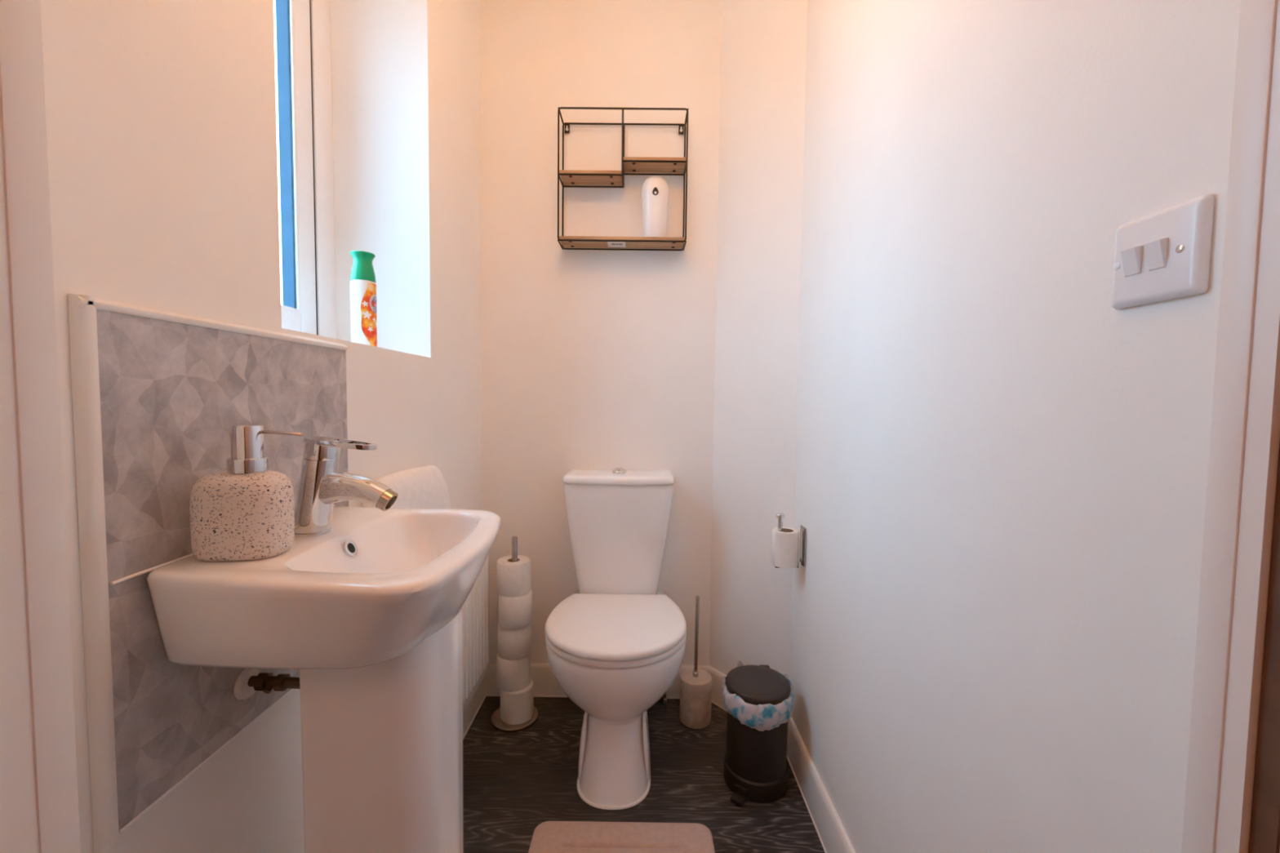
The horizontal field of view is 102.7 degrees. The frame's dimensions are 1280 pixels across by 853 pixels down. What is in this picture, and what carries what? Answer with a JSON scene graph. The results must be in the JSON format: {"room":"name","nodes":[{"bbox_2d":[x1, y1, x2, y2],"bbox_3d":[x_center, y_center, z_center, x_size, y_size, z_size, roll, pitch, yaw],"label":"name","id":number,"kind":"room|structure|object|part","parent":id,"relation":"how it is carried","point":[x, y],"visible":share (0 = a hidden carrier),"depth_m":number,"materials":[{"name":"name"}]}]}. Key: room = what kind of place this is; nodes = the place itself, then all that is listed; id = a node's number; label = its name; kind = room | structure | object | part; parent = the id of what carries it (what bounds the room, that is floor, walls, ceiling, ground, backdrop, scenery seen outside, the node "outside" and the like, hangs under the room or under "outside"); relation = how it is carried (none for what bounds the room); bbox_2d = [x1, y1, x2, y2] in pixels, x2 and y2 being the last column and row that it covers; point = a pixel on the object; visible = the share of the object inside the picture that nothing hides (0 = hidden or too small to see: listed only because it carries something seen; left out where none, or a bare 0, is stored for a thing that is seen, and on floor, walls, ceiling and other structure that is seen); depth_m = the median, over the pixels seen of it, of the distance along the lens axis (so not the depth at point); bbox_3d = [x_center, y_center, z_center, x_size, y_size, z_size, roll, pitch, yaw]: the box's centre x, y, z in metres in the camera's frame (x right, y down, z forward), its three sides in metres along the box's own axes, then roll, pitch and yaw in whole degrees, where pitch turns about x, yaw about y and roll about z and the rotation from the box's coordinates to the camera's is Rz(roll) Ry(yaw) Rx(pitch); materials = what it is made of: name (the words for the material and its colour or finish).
{"room":"bathroom","nodes":[
{"label":"bathroom","id":0,"kind":"room"},
{"bbox_2d":[40,0,481,852],"bbox_3d":[-0.739,-0.236,1.108,0.317,2.560,1.510,1,3,0],"label":"wall","id":1,"kind":"structure","parent":0,"point":[161,121],"depth_m":0.78,"materials":[{"name":"paint"}]},
{"bbox_2d":[67,293,348,852],"bbox_3d":[-0.580,0.151,0.775,0.013,0.600,0.474,1,3,0],"label":"backsplash","id":2,"kind":"structure","parent":1,"relation":"attached to","point":[157,395],"depth_m":0.61,"materials":[{"name":"grey tile"}]},
{"bbox_3d":[-0.581,0.164,0.547,0.013,0.599,0.018,1,3,0],"label":"edge trim","id":3,"kind":"part","parent":2,"relation":"part of","materials":[{"name":"paint"}]},
{"bbox_3d":[-0.576,-0.142,0.760,0.013,0.013,0.474,1,3,0],"label":"edge trim","id":4,"kind":"part","parent":2,"relation":"part of","materials":[{"name":"paint"}]},
{"bbox_2d":[233,668,299,699],"bbox_3d":[-0.515,0.378,0.751,0.128,0.043,0.043,1,3,0],"label":"supply pipe","id":5,"kind":"object","parent":2,"relation":"attached to","point":[249,681],"visible":0.86,"depth_m":0.74,"materials":[{"name":"brown metal"}]},
{"bbox_2d":[275,0,336,338],"bbox_3d":[-0.864,-0.738,1.098,0.057,1.120,0.588,1,3,0],"label":"window","id":6,"kind":"structure","parent":1,"relation":"in","point":[303,27],"depth_m":1.28,"materials":[{"name":"white plastic"}]},
{"bbox_3d":[-0.859,-0.712,1.099,0.047,1.000,0.416,1,3,0],"label":"sash","id":7,"kind":"part","parent":6,"relation":"part of","materials":[{"name":"white plastic"}]},
{"bbox_2d":[350,250,377,346],"bbox_3d":[-0.663,-0.299,1.229,0.056,0.232,0.055,1,3,0],"label":"aerosol can","id":8,"kind":"object","parent":1,"relation":"on","point":[363,299],"visible":0.93,"depth_m":1.21,"materials":[{"name":"white plastic"}]},
{"bbox_2d":[360,282,377,346],"bbox_3d":[-0.646,-0.264,1.229,0.020,0.155,0.050,1,3,0],"label":"print","id":9,"kind":"object","parent":8,"relation":"attached to","point":[368,290],"depth_m":1.21},
{"bbox_2d":[462,674,486,739],"bbox_3d":[-0.586,0.986,1.171,0.019,0.120,1.510,1,3,0],"label":"baseboard","id":10,"kind":"structure","parent":1,"relation":"attached to","point":[470,712],"depth_m":1.78,"materials":[{"name":"paint"}]},
{"bbox_2d":[462,554,488,712],"bbox_3d":[-0.554,0.585,1.429,0.068,0.560,0.669,1,3,0],"label":"radiator","id":11,"kind":"object","parent":1,"relation":"attached to","point":[476,606],"visible":0.26,"depth_m":1.63,"materials":[{"name":"metal"}]},
{"bbox_2d":[362,465,450,509],"bbox_3d":[-0.550,0.207,1.248,0.065,0.210,0.366,1,3,0],"label":"towel","id":12,"kind":"object","parent":11,"relation":"on","point":[421,487],"visible":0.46,"depth_m":1.23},
{"bbox_2d":[479,0,721,666],"bbox_3d":[-0.119,-0.271,1.909,1.660,2.560,0.100,1,3,0],"label":"wall","id":13,"kind":"structure","parent":0,"point":[591,359],"depth_m":1.85,"materials":[{"name":"paint"}]},
{"bbox_2d":[485,662,708,698],"bbox_3d":[-0.166,0.952,1.913,0.850,0.120,0.019,1,3,0],"label":"baseboard","id":14,"kind":"structure","parent":13,"relation":"attached to","point":[545,684],"depth_m":1.91,"materials":[{"name":"paint"}]},
{"bbox_2d":[557,106,688,250],"bbox_3d":[-0.059,-0.848,1.770,0.437,0.441,0.104,1,3,0],"label":"wall shelf","id":15,"kind":"object","parent":13,"relation":"attached to","point":[638,166],"visible":1,"depth_m":1.76,"materials":[{"name":"brown wood"}]},
{"bbox_2d":[641,176,668,237],"bbox_3d":[0.052,-0.750,1.772,0.094,0.214,0.093,1,3,0],"label":"dispenser","id":16,"kind":"object","parent":15,"relation":"on","point":[655,190],"visible":0.88,"depth_m":1.74,"materials":[{"name":"white plastic"}]},
{"bbox_2d":[462,696,825,852],"bbox_3d":[-0.162,1.119,0.309,1.700,0.050,3.700,1,3,0],"label":"floor","id":17,"kind":"structure","parent":0,"point":[514,783],"depth_m":1.46,"materials":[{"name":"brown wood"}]},
{"bbox_2d":[110,436,501,852],"bbox_3d":[-0.402,0.541,0.774,0.358,1.050,0.414,1,3,0],"label":"basin","id":18,"kind":"object","parent":17,"relation":"on","point":[366,603],"visible":0.99,"depth_m":0.68,"materials":[{"name":"white ceramic"}]},
{"bbox_2d":[189,424,303,561],"bbox_3d":[-0.497,0.081,0.657,0.127,0.166,0.075,0,3,-8],"label":"soap dispenser","id":19,"kind":"object","parent":18,"relation":"on","point":[246,511],"visible":1,"depth_m":0.63,"materials":[{"name":"stone"}]},
{"bbox_2d":[189,470,294,561],"bbox_3d":[-0.508,0.111,0.657,0.105,0.107,0.075,0,3,-8],"label":"bottle","id":20,"kind":"object","parent":19,"relation":"attached to","point":[236,515],"depth_m":0.63,"materials":[{"name":"stone"}]},
{"bbox_2d":[294,436,398,537],"bbox_3d":[-0.441,0.088,0.763,0.154,0.144,0.053,1,3,0],"label":"mixer tap","id":21,"kind":"object","parent":18,"relation":"on","point":[321,485],"depth_m":0.75,"materials":[{"name":"silver metal"}]},
{"bbox_2d":[490,536,537,732],"bbox_3d":[-0.431,0.695,1.763,0.160,0.638,0.160,1,3,0],"label":"stand","id":22,"kind":"object","parent":17,"relation":"on","point":[497,723],"visible":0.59,"depth_m":1.74,"materials":[{"name":"metal"}]},
{"bbox_2d":[500,679,533,724],"bbox_3d":[-0.426,0.946,1.773,0.112,0.108,0.113,1,3,0],"label":"toilet roll","id":23,"kind":"object","parent":22,"relation":"on","point":[516,707],"visible":0.77,"depth_m":1.73,"materials":[{"name":"white paper"}]},
{"bbox_2d":[496,653,530,692],"bbox_3d":[-0.439,0.837,1.774,0.112,0.108,0.113,-1,3,-28],"label":"toilet roll","id":24,"kind":"object","parent":23,"relation":"on","point":[512,676],"visible":0.78,"depth_m":1.73,"materials":[{"name":"white paper"}]},
{"bbox_2d":[497,622,531,660],"bbox_3d":[-0.433,0.728,1.770,0.113,0.108,0.112,-2,4,-41],"label":"toilet roll","id":25,"kind":"object","parent":24,"relation":"on","point":[513,644],"visible":0.72,"depth_m":1.72,"materials":[{"name":"white paper"}]},
{"bbox_2d":[497,589,532,629],"bbox_3d":[-0.427,0.620,1.756,0.112,0.108,0.113,-1,3,-26],"label":"toilet roll","id":26,"kind":"object","parent":25,"relation":"on","point":[513,612],"visible":0.72,"depth_m":1.71,"materials":[{"name":"white paper"}]},
{"bbox_2d":[496,555,530,596],"bbox_3d":[-0.433,0.510,1.755,0.113,0.108,0.112,3,4,33],"label":"toilet roll","id":27,"kind":"object","parent":26,"relation":"on","point":[513,578],"visible":0.95,"depth_m":1.71,"materials":[{"name":"white paper"}]},
{"bbox_2d":[544,467,686,809],"bbox_3d":[-0.070,0.590,1.608,0.418,0.877,0.582,1,3,0],"label":"toilet","id":28,"kind":"object","parent":17,"relation":"on","point":[615,646],"visible":1,"depth_m":1.49,"materials":[{"name":"white ceramic"}]},
{"bbox_3d":[-0.071,0.583,1.524,0.418,0.025,0.414,1,3,0],"label":"lid","id":29,"kind":"part","parent":28,"relation":"part of","materials":[{"name":"white plastic"}]},
{"bbox_3d":[-0.071,0.611,1.531,0.416,0.022,0.407,1,3,0],"label":"seat","id":30,"kind":"part","parent":28,"relation":"part of","materials":[{"name":"white plastic"}]},
{"bbox_3d":[-0.072,0.174,1.775,0.378,0.028,0.206,1,3,0],"label":"cistern lid","id":31,"kind":"part","parent":28,"relation":"part of","materials":[{"name":"white ceramic"}]},
{"bbox_2d":[528,821,715,852],"bbox_3d":[-0.045,1.048,1.047,0.469,0.016,0.581,1,3,0],"label":"bath mat","id":32,"kind":"object","parent":17,"relation":"on","point":[548,837],"visible":1,"depth_m":1.28,"materials":[{"name":"beige fabric"}]},
{"bbox_2d":[680,687,711,728],"bbox_3d":[0.193,0.961,1.780,0.109,0.120,0.109,1,3,0],"label":"pot","id":33,"kind":"object","parent":17,"relation":"on","point":[695,710],"visible":0.78,"depth_m":1.73,"materials":[{"name":"beige stone"}]},
{"bbox_2d":[680,595,711,695],"bbox_3d":[0.195,0.789,1.771,0.110,0.414,0.110,1,3,0],"label":"toilet brush","id":34,"kind":"object","parent":33,"relation":"on","point":[697,682],"visible":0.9,"depth_m":1.76,"materials":[{"name":"metal"}]},
{"bbox_3d":[0.194,0.887,1.776,0.110,0.048,0.110,1,3,0],"label":"lid","id":35,"kind":"part","parent":34,"relation":"part of","materials":[{"name":"stone"}]},
{"bbox_3d":[0.195,0.727,1.767,0.016,0.289,0.013,1,3,0],"label":"handle","id":36,"kind":"part","parent":34,"relation":"part of","materials":[{"name":"metal"}]},
{"bbox_2d":[723,664,791,805],"bbox_3d":[0.342,0.887,1.490,0.186,0.301,0.204,1,3,0],"label":"pedal bin","id":37,"kind":"object","parent":17,"relation":"on","point":[756,768],"visible":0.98,"depth_m":1.43,"materials":[{"name":"black plastic"}]},
{"bbox_2d":[721,660,795,731],"bbox_3d":[0.345,0.780,1.493,0.211,0.104,0.209,1,3,0],"label":"liner","id":38,"kind":"object","parent":37,"relation":"in","point":[761,717],"visible":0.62,"depth_m":1.41,"materials":[{"name":"white plastic"}]},
{"bbox_3d":[0.343,0.748,1.491,0.184,0.022,0.184,1,3,0],"label":"lid","id":39,"kind":"part","parent":37,"relation":"part of","materials":[{"name":"grey plastic"}]},
{"bbox_2d":[709,0,808,679],"bbox_3d":[0.382,-0.256,1.722,0.220,2.560,0.270,1,3,0],"label":"wall","id":40,"kind":"structure","parent":0,"point":[763,42],"depth_m":1.71,"materials":[{"name":"paint"}]},
{"bbox_2d":[707,666,727,711],"bbox_3d":[0.361,0.965,1.780,0.019,0.120,0.348,-2,4,-39],"label":"baseboard","id":41,"kind":"structure","parent":40,"relation":"attached to","point":[717,676],"depth_m":1.87,"materials":[{"name":"paint"}]},
{"bbox_2d":[789,0,1240,852],"bbox_3d":[0.539,-0.222,1.103,0.100,2.560,1.510,1,3,0],"label":"wall","id":42,"kind":"structure","parent":0,"point":[1002,466],"depth_m":0.69,"materials":[{"name":"paint"}]},
{"bbox_2d":[773,513,806,568],"bbox_3d":[0.441,0.338,1.511,0.085,0.158,0.042,1,3,0],"label":"toilet roll holder","id":43,"kind":"object","parent":42,"relation":"attached to","point":[802,561],"visible":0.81,"depth_m":1.51,"materials":[{"name":"metal"}]},
{"bbox_3d":[0.415,0.335,1.518,0.025,0.154,0.025,1,3,0],"label":"post","id":44,"kind":"part","parent":43,"relation":"part of","materials":[{"name":"silver metal"}]},
{"bbox_2d":[771,527,799,568],"bbox_3d":[0.430,0.358,1.518,0.077,0.104,0.079,1,3,0],"label":"toilet roll","id":45,"kind":"object","parent":43,"relation":"on","point":[784,544],"visible":0.96,"depth_m":1.49,"materials":[{"name":"white paper"}]},
{"bbox_3d":[0.438,0.406,1.519,0.080,0.020,0.032,1,3,0],"label":"arm","id":46,"kind":"part","parent":43,"relation":"part of","materials":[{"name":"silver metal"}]},
{"bbox_3d":[0.480,0.352,1.511,0.006,0.114,0.042,1,3,0],"label":"wall plate","id":47,"kind":"part","parent":43,"relation":"part of","materials":[{"name":"metal"}]},
{"bbox_2d":[786,716,855,852],"bbox_3d":[0.465,1.005,1.032,0.019,0.120,1.240,1,3,0],"label":"baseboard","id":48,"kind":"structure","parent":42,"relation":"attached to","point":[833,836],"depth_m":1.35,"materials":[{"name":"paint"}]},
{"bbox_2d":[1111,193,1214,309],"bbox_3d":[0.477,-0.158,0.477,0.016,0.084,0.085,1,3,0],"label":"light switch","id":49,"kind":"object","parent":42,"relation":"attached to","point":[1164,255],"visible":1,"depth_m":0.46,"materials":[{"name":"plastic"}]},
{"bbox_3d":[-0.147,-0.187,0.281,1.700,2.560,0.140,1,3,0],"label":"wall","id":50,"kind":"structure","parent":0,"visible":0},
{"bbox_2d":[0,0,80,852],"bbox_3d":[-0.425,0.060,0.295,0.030,2.060,0.140,1,3,0],"label":"trim","id":51,"kind":"structure","parent":50,"relation":"attached to","point":[39,813],"depth_m":0.34,"materials":[{"name":"paint"}]},
{"bbox_2d":[1181,0,1279,852],"bbox_3d":[0.414,0.067,0.345,0.030,2.060,0.034,1,3,0],"label":"trim","id":52,"kind":"structure","parent":50,"relation":"attached to","point":[1245,440],"depth_m":0.34,"materials":[{"name":"paint"}]},
{"bbox_2d":[1248,444,1279,852],"bbox_3d":[0.424,0.098,-0.034,0.040,2.022,0.726,1,3,0],"label":"door","id":53,"kind":"structure","parent":50,"relation":"in","point":[1264,829],"depth_m":0.33,"materials":[{"name":"brown wood"}]}
]}

